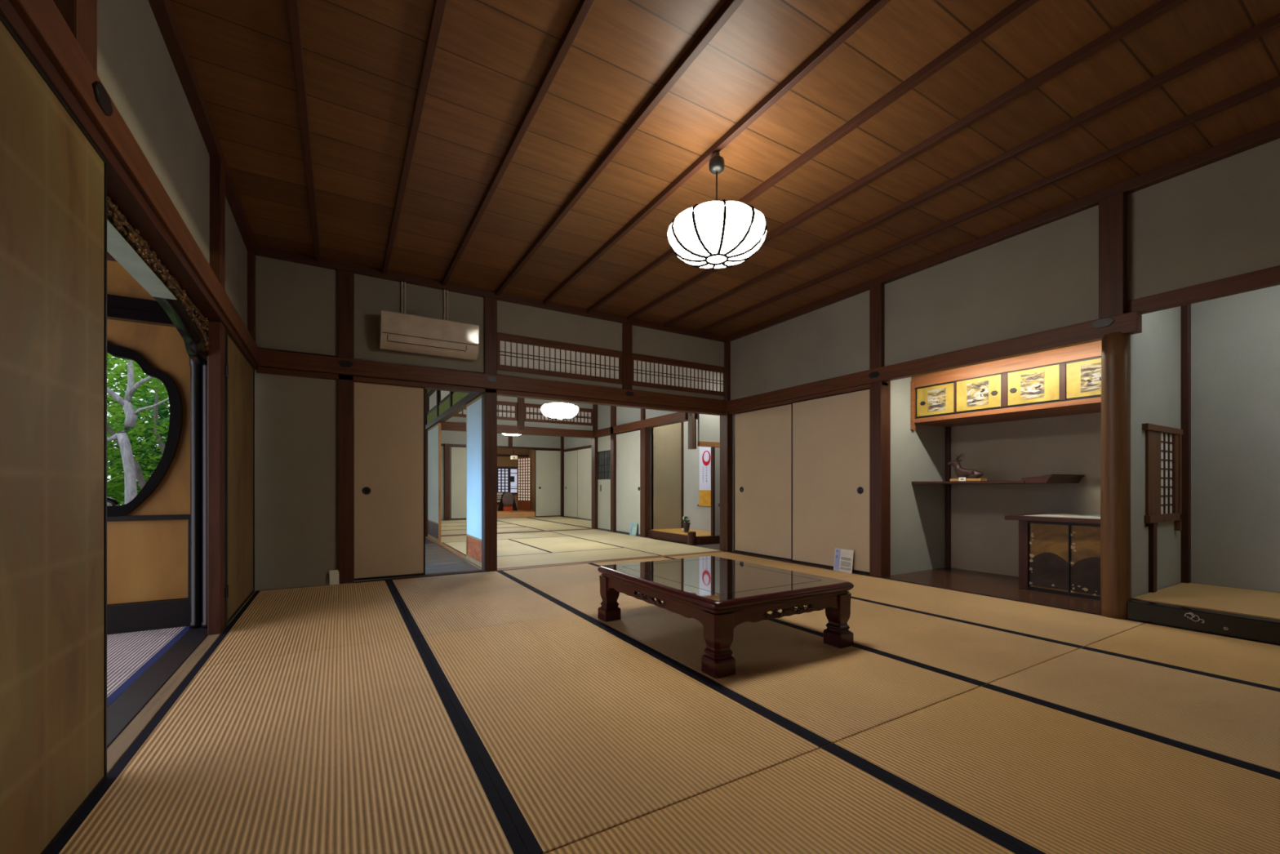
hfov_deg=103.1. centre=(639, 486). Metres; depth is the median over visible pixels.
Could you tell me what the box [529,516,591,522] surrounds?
mat
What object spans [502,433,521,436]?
pendant lantern
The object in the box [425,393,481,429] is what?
beam
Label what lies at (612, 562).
mat
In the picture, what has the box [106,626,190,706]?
mat
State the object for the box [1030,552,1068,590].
painting
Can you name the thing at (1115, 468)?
post
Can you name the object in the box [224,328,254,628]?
door
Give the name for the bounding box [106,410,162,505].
shrub
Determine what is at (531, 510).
mat
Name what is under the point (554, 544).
mat
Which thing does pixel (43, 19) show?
beam
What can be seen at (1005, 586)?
alcove floor
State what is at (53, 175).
door
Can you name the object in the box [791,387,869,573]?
door
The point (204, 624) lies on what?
column
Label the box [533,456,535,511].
trim
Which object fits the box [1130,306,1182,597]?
wall
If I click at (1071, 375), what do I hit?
upper cabinet
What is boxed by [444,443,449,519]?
post
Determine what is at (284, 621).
mat
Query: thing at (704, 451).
scroll
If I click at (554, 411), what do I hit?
pendant lantern
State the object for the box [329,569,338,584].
card
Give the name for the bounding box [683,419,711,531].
wall
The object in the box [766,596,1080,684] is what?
mat
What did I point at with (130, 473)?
tree
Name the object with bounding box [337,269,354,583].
post
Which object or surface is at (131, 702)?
door threshold
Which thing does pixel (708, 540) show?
trim
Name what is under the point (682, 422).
trim
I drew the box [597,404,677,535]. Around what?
wall
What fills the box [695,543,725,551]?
trim
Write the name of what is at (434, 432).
door
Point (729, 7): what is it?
beam
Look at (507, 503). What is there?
chair
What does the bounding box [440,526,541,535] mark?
mat
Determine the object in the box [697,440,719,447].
beam
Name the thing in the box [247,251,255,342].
post
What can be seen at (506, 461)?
wall
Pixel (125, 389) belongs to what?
shrub
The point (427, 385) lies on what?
beam
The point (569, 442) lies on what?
wall
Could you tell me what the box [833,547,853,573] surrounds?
card
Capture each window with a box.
[106,341,182,515]
[427,389,436,414]
[439,390,449,404]
[453,400,516,420]
[497,332,622,384]
[497,466,517,494]
[524,403,592,426]
[631,353,724,395]
[1142,422,1182,530]
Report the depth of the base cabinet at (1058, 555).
3.81 m
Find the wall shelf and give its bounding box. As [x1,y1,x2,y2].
[911,474,1084,484]
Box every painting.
[927,387,946,412]
[966,380,988,407]
[1020,371,1044,399]
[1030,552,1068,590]
[1071,556,1100,595]
[1080,362,1101,392]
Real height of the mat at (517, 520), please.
0.050 m
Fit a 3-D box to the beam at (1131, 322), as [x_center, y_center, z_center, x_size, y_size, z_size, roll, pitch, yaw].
[2.057,-0.996,4.689,0.084,0.123,3.770,0,0,-31]
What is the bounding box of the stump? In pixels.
[688,531,696,545]
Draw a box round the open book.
[1023,513,1100,519]
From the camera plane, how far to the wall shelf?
4.06 m
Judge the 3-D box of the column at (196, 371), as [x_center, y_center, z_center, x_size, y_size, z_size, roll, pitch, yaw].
[-2.546,-0.064,2.922,0.068,1.750,0.068,0,0,-31]
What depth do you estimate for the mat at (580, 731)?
1.70 m
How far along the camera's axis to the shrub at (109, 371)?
8.03 m
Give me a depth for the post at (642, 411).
8.19 m
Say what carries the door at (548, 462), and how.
on the beam at (554, 516)
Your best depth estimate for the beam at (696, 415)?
7.41 m
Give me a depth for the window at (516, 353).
5.24 m
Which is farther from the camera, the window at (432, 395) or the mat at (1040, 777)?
the window at (432, 395)
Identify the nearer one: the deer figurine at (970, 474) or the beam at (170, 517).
the beam at (170, 517)
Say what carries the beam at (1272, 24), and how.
attached to the ceiling
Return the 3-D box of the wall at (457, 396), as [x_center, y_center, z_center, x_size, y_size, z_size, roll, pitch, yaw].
[-2.459,-1.439,6.583,0.040,0.900,3.780,0,0,-31]
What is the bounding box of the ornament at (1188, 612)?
[1184,612,1204,622]
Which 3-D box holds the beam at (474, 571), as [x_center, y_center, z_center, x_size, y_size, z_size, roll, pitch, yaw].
[-1.970,0.827,4.596,1.085,0.048,0.100,0,0,-31]
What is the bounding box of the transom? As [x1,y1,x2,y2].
[106,195,209,366]
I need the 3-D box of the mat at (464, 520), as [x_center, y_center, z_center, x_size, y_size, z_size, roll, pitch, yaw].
[-4.370,0.836,11.824,1.945,0.050,0.989,0,0,-31]
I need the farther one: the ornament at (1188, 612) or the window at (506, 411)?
the window at (506, 411)
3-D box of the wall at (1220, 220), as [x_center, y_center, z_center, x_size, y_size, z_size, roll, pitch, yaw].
[2.624,-0.504,3.938,0.150,2.730,5.900,0,0,-31]
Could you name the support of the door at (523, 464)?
on the mat at (531, 510)
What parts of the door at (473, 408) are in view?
panel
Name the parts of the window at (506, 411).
paper pane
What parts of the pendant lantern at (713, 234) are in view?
cord, lamp shade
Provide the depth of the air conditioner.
4.43 m
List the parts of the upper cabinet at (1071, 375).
cabinet door, cabinet door, door pull, rail, groove rail, door pull, cabinet door, cabinet door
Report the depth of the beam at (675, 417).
8.07 m
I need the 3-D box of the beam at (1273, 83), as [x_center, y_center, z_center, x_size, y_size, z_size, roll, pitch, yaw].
[2.152,-1.851,3.625,0.034,0.039,5.740,0,0,-31]
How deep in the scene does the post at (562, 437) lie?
13.71 m
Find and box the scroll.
[697,446,711,506]
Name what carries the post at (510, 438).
on the beam at (442, 444)
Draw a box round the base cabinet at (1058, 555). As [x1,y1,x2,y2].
[1004,513,1100,599]
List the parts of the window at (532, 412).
paper pane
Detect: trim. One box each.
[106,597,190,634]
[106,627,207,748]
[187,519,190,598]
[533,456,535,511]
[648,529,697,544]
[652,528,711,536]
[681,422,683,528]
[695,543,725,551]
[697,535,719,545]
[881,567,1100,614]
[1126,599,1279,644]
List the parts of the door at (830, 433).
handle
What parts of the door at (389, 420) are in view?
handle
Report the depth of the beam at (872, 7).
2.54 m
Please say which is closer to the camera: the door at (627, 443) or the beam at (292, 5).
the beam at (292, 5)
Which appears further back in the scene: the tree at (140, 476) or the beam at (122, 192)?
the tree at (140, 476)
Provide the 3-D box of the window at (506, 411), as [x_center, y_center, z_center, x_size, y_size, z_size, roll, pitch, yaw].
[-2.796,-1.327,8.671,1.400,0.325,0.060,0,0,-31]
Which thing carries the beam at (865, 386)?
attached to the wall at (1220, 220)
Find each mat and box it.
[46,635,528,853]
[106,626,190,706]
[195,579,417,666]
[388,570,579,635]
[417,613,825,853]
[440,519,466,523]
[440,520,511,526]
[440,524,524,530]
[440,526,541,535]
[440,531,568,542]
[443,538,551,555]
[493,547,659,571]
[497,509,535,511]
[497,511,522,515]
[497,514,535,518]
[497,517,554,524]
[499,563,663,613]
[509,535,623,552]
[511,511,569,517]
[515,522,588,530]
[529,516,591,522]
[543,745,1031,853]
[551,528,644,540]
[559,520,591,528]
[581,602,982,745]
[591,556,674,566]
[592,537,720,555]
[666,551,860,578]
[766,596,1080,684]
[827,684,1279,853]
[836,574,1146,647]
[985,647,1279,775]
[1083,622,1279,689]
[1131,582,1279,619]
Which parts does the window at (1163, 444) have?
paper pane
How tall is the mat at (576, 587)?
0.050 m
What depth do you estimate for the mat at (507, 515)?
13.80 m
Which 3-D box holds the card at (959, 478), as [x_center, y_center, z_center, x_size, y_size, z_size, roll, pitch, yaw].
[2.882,-0.065,4.546,0.007,0.032,0.060,0,0,-31]
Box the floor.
[106,517,697,635]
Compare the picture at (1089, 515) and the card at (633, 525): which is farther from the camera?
the card at (633, 525)
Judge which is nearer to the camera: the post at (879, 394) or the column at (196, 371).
the column at (196, 371)
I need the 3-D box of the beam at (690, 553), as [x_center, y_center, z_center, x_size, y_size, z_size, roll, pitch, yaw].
[-0.186,0.830,5.648,2.815,0.043,0.100,0,0,-31]
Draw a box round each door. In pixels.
[0,13,106,853]
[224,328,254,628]
[354,382,425,580]
[427,422,440,542]
[450,446,466,519]
[466,395,481,567]
[517,457,530,510]
[535,449,560,516]
[564,449,577,517]
[577,447,591,519]
[597,435,610,530]
[615,429,639,535]
[733,403,791,560]
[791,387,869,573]
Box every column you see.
[189,357,202,628]
[200,364,207,628]
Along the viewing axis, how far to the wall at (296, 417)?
4.17 m
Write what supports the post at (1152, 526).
on the mat at (1259, 603)
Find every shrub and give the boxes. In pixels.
[106,352,169,505]
[106,356,157,505]
[106,384,169,501]
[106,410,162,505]
[136,377,168,456]
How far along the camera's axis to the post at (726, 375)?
6.33 m
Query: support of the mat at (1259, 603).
on the trim
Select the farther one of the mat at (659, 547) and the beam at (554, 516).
the beam at (554, 516)
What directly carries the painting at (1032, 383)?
attached to the upper cabinet at (1071, 375)
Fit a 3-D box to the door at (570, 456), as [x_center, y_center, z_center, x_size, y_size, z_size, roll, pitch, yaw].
[-1.793,-0.068,13.250,0.023,1.733,0.970,0,0,-31]
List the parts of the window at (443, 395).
paper pane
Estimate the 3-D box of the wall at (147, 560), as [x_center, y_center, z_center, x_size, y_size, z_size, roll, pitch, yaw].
[-3.469,-0.449,2.517,2.010,2.200,0.040,0,0,-31]
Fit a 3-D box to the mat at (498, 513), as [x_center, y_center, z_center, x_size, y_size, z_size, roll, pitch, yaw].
[-4.601,0.836,15.060,1.895,0.050,1.599,0,0,-31]
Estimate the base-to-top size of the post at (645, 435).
1.750 m
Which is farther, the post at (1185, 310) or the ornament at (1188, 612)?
the post at (1185, 310)
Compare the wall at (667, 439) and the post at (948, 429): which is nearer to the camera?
the post at (948, 429)
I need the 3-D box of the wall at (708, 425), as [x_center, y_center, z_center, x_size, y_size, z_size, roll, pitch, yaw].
[1.079,-0.389,7.218,0.620,2.400,0.040,0,0,-31]
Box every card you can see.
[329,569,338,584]
[629,522,637,535]
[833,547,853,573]
[958,477,965,480]
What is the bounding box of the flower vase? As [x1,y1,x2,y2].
[681,515,691,532]
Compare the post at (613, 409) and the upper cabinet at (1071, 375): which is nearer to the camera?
the upper cabinet at (1071, 375)
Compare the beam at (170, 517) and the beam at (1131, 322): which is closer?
the beam at (170, 517)
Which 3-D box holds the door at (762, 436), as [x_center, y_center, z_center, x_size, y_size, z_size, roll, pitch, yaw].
[1.414,-0.051,5.857,0.023,1.700,0.966,0,0,-31]
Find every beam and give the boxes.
[0,0,257,369]
[8,0,259,364]
[106,251,117,262]
[106,293,167,314]
[106,306,175,327]
[106,514,190,521]
[106,591,255,774]
[147,0,255,253]
[254,244,726,342]
[256,366,422,387]
[257,348,727,411]
[286,0,320,262]
[353,569,484,582]
[382,0,446,274]
[422,382,725,415]
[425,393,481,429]
[425,528,593,537]
[426,536,486,572]
[440,421,593,438]
[440,443,560,450]
[441,0,595,285]
[450,515,560,519]
[494,551,724,571]
[495,0,744,295]
[497,453,528,457]
[542,0,890,304]
[562,444,591,452]
[586,0,1039,313]
[594,412,688,437]
[626,0,1187,320]
[651,413,697,427]
[663,13,1279,327]
[697,75,1279,333]
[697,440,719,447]
[726,120,1279,341]
[726,310,1142,411]
[728,382,887,413]
[729,551,869,575]
[1127,265,1279,314]
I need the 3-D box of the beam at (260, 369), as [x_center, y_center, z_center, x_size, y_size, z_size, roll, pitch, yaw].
[-2.486,-0.911,4.286,1.200,0.045,0.090,0,0,-31]
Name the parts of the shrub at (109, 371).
stem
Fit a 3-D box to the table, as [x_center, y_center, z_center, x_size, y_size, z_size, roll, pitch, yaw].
[0.416,0.648,2.863,0.911,0.324,1.166,0,0,-31]
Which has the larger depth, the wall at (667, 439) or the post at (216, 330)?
the wall at (667, 439)
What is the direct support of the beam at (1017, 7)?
attached to the ceiling
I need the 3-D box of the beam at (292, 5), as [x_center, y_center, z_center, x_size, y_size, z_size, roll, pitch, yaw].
[-1.166,-1.851,1.669,0.034,0.039,5.740,0,0,-31]
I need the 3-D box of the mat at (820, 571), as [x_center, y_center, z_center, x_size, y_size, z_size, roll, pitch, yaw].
[1.172,0.836,5.272,0.925,0.050,1.913,0,0,-31]
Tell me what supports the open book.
on the base cabinet at (1058, 555)
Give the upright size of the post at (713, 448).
1.255 m
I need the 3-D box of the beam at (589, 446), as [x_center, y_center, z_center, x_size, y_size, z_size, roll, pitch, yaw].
[-1.067,-0.962,12.030,0.090,0.055,3.910,0,0,-31]
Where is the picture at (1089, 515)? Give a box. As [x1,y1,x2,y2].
[1076,514,1100,516]
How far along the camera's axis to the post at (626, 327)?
5.62 m
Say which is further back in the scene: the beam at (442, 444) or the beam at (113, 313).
the beam at (442, 444)
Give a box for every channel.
[400,281,405,313]
[443,289,448,319]
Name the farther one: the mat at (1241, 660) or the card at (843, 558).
the card at (843, 558)
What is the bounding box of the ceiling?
[169,0,1279,336]
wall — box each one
[97,0,247,328]
[106,260,190,604]
[254,255,724,590]
[254,583,338,591]
[426,389,470,423]
[440,430,560,519]
[445,395,592,430]
[497,448,528,510]
[528,449,535,510]
[564,436,591,518]
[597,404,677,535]
[648,422,681,539]
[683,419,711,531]
[697,413,719,535]
[730,137,1279,551]
[890,377,945,575]
[951,284,1279,592]
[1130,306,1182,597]
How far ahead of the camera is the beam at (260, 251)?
4.72 m
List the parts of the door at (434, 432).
paper pane, panel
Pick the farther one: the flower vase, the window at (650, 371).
the flower vase
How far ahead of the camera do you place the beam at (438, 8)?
2.48 m
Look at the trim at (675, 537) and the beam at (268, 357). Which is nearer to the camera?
the beam at (268, 357)
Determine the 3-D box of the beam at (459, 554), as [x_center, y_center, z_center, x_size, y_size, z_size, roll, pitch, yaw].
[-3.525,0.834,8.392,0.070,0.054,7.980,0,0,-31]
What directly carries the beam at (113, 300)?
attached to the wall at (147, 560)
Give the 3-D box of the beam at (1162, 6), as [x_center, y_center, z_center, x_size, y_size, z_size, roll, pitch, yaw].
[1.325,-1.851,3.138,0.034,0.039,5.740,0,0,-31]
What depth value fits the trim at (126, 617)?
2.86 m
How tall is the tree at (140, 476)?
3.188 m
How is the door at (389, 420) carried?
on the beam at (474, 571)
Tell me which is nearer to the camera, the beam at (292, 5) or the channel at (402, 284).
the beam at (292, 5)
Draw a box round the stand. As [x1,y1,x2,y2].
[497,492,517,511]
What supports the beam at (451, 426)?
attached to the wall at (462, 420)
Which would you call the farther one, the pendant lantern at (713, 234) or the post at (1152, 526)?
the post at (1152, 526)
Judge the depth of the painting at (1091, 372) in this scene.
3.65 m
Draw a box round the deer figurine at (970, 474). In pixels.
[947,452,986,480]
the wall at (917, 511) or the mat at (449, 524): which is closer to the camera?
the wall at (917, 511)
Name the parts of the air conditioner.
panel, indicator panel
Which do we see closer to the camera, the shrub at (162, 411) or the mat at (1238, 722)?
the mat at (1238, 722)
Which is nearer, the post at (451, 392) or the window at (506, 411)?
the post at (451, 392)
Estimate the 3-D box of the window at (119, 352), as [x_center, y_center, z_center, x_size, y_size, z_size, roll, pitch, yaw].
[-2.967,-0.323,2.788,0.693,0.969,0.084,0,0,-31]
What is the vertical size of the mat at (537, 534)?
0.050 m
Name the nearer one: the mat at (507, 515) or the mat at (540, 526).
the mat at (540, 526)
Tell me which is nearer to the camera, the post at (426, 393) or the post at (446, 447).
the post at (426, 393)
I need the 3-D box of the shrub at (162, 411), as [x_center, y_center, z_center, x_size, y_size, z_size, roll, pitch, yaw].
[-6.643,-0.314,7.821,2.323,2.814,1.536,0,0,-31]
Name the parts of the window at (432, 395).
paper pane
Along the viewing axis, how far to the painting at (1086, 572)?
3.66 m
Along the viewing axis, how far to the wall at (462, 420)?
9.20 m
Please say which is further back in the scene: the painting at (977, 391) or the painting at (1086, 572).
the painting at (977, 391)
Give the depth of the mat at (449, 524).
11.07 m
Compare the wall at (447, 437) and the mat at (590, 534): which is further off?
the wall at (447, 437)
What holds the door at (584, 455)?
attached to the beam at (589, 446)
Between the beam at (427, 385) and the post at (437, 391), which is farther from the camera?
the post at (437, 391)
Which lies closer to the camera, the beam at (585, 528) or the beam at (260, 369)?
the beam at (260, 369)
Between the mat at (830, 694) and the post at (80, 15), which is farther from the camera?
the mat at (830, 694)
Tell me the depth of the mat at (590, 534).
8.47 m
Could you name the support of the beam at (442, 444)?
attached to the wall at (447, 437)
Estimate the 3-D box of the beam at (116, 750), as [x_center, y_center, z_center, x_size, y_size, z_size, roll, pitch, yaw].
[-1.739,0.836,1.778,0.054,0.051,4.970,0,0,-31]
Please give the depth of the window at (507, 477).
17.62 m
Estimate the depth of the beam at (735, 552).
5.50 m
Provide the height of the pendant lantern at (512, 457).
1.040 m
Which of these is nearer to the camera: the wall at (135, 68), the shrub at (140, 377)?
the wall at (135, 68)
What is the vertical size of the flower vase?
0.249 m
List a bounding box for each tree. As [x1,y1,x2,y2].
[106,352,169,489]
[106,353,168,504]
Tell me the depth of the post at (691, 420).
7.08 m
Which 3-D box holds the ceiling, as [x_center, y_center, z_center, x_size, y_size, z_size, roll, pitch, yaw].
[0.516,-1.889,2.678,4.980,0.040,5.990,0,0,-31]
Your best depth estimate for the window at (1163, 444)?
3.44 m
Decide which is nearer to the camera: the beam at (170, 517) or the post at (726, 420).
the beam at (170, 517)
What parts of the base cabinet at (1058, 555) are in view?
panel, cabinet door, frame rail, frame rail, cabinet door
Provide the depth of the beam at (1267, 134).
3.40 m
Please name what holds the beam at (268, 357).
attached to the wall at (296, 417)
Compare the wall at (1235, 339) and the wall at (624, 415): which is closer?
the wall at (1235, 339)
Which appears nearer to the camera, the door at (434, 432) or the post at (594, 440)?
the door at (434, 432)
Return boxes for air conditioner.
[379,309,479,360]
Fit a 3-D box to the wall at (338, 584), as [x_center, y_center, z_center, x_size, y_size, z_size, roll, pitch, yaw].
[-2.852,-0.514,4.169,0.650,2.750,0.060,0,0,-31]
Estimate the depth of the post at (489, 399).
4.86 m
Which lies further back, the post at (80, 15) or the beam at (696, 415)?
the beam at (696, 415)
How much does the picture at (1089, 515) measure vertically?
0.001 m
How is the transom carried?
attached to the beam at (122, 192)
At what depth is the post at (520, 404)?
9.02 m
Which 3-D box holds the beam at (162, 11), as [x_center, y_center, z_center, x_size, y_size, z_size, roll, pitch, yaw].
[-1.544,-1.837,1.452,0.055,0.065,5.750,0,0,-31]
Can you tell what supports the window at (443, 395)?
in the wall at (457, 396)
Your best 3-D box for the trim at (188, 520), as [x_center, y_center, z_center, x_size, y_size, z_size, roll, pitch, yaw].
[-2.630,0.422,2.989,0.035,0.462,0.060,0,0,-31]
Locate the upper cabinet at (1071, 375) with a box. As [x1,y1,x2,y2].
[911,340,1101,430]
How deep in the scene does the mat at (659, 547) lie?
6.86 m
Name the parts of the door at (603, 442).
paper panel, paper panel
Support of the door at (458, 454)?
on the beam at (554, 516)
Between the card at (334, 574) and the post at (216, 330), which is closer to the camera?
the post at (216, 330)
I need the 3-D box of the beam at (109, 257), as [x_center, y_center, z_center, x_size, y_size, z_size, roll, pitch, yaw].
[-3.429,-1.269,2.518,2.020,0.040,0.060,0,0,-31]
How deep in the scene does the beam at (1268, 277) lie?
2.84 m
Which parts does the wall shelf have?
raised shelf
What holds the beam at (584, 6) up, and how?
attached to the ceiling
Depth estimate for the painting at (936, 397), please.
4.59 m
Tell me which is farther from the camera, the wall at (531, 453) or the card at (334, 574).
the wall at (531, 453)
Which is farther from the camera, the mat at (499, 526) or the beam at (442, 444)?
the beam at (442, 444)
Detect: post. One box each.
[53,0,97,74]
[207,155,225,635]
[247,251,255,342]
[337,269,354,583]
[425,389,427,536]
[436,390,439,417]
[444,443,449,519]
[449,391,453,407]
[481,297,497,571]
[508,436,512,446]
[516,397,524,430]
[560,436,564,516]
[591,404,598,528]
[610,405,617,532]
[622,322,631,389]
[640,408,645,420]
[640,427,650,537]
[688,413,696,448]
[711,446,715,535]
[720,411,732,551]
[723,341,730,400]
[869,283,890,577]
[945,426,951,568]
[1098,191,1127,319]
[1100,331,1131,619]
[1145,522,1156,592]
[1180,303,1191,582]
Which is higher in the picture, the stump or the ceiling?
the ceiling
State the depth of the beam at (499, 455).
17.58 m
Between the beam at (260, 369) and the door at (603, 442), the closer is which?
the beam at (260, 369)
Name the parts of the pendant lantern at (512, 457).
casing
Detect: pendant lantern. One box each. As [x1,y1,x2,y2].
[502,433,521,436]
[510,448,517,459]
[541,400,578,419]
[667,151,767,269]
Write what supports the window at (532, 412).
in the wall at (462, 420)
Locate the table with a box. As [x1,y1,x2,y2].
[597,555,853,678]
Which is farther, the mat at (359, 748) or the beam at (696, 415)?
the beam at (696, 415)
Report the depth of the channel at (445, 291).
4.67 m

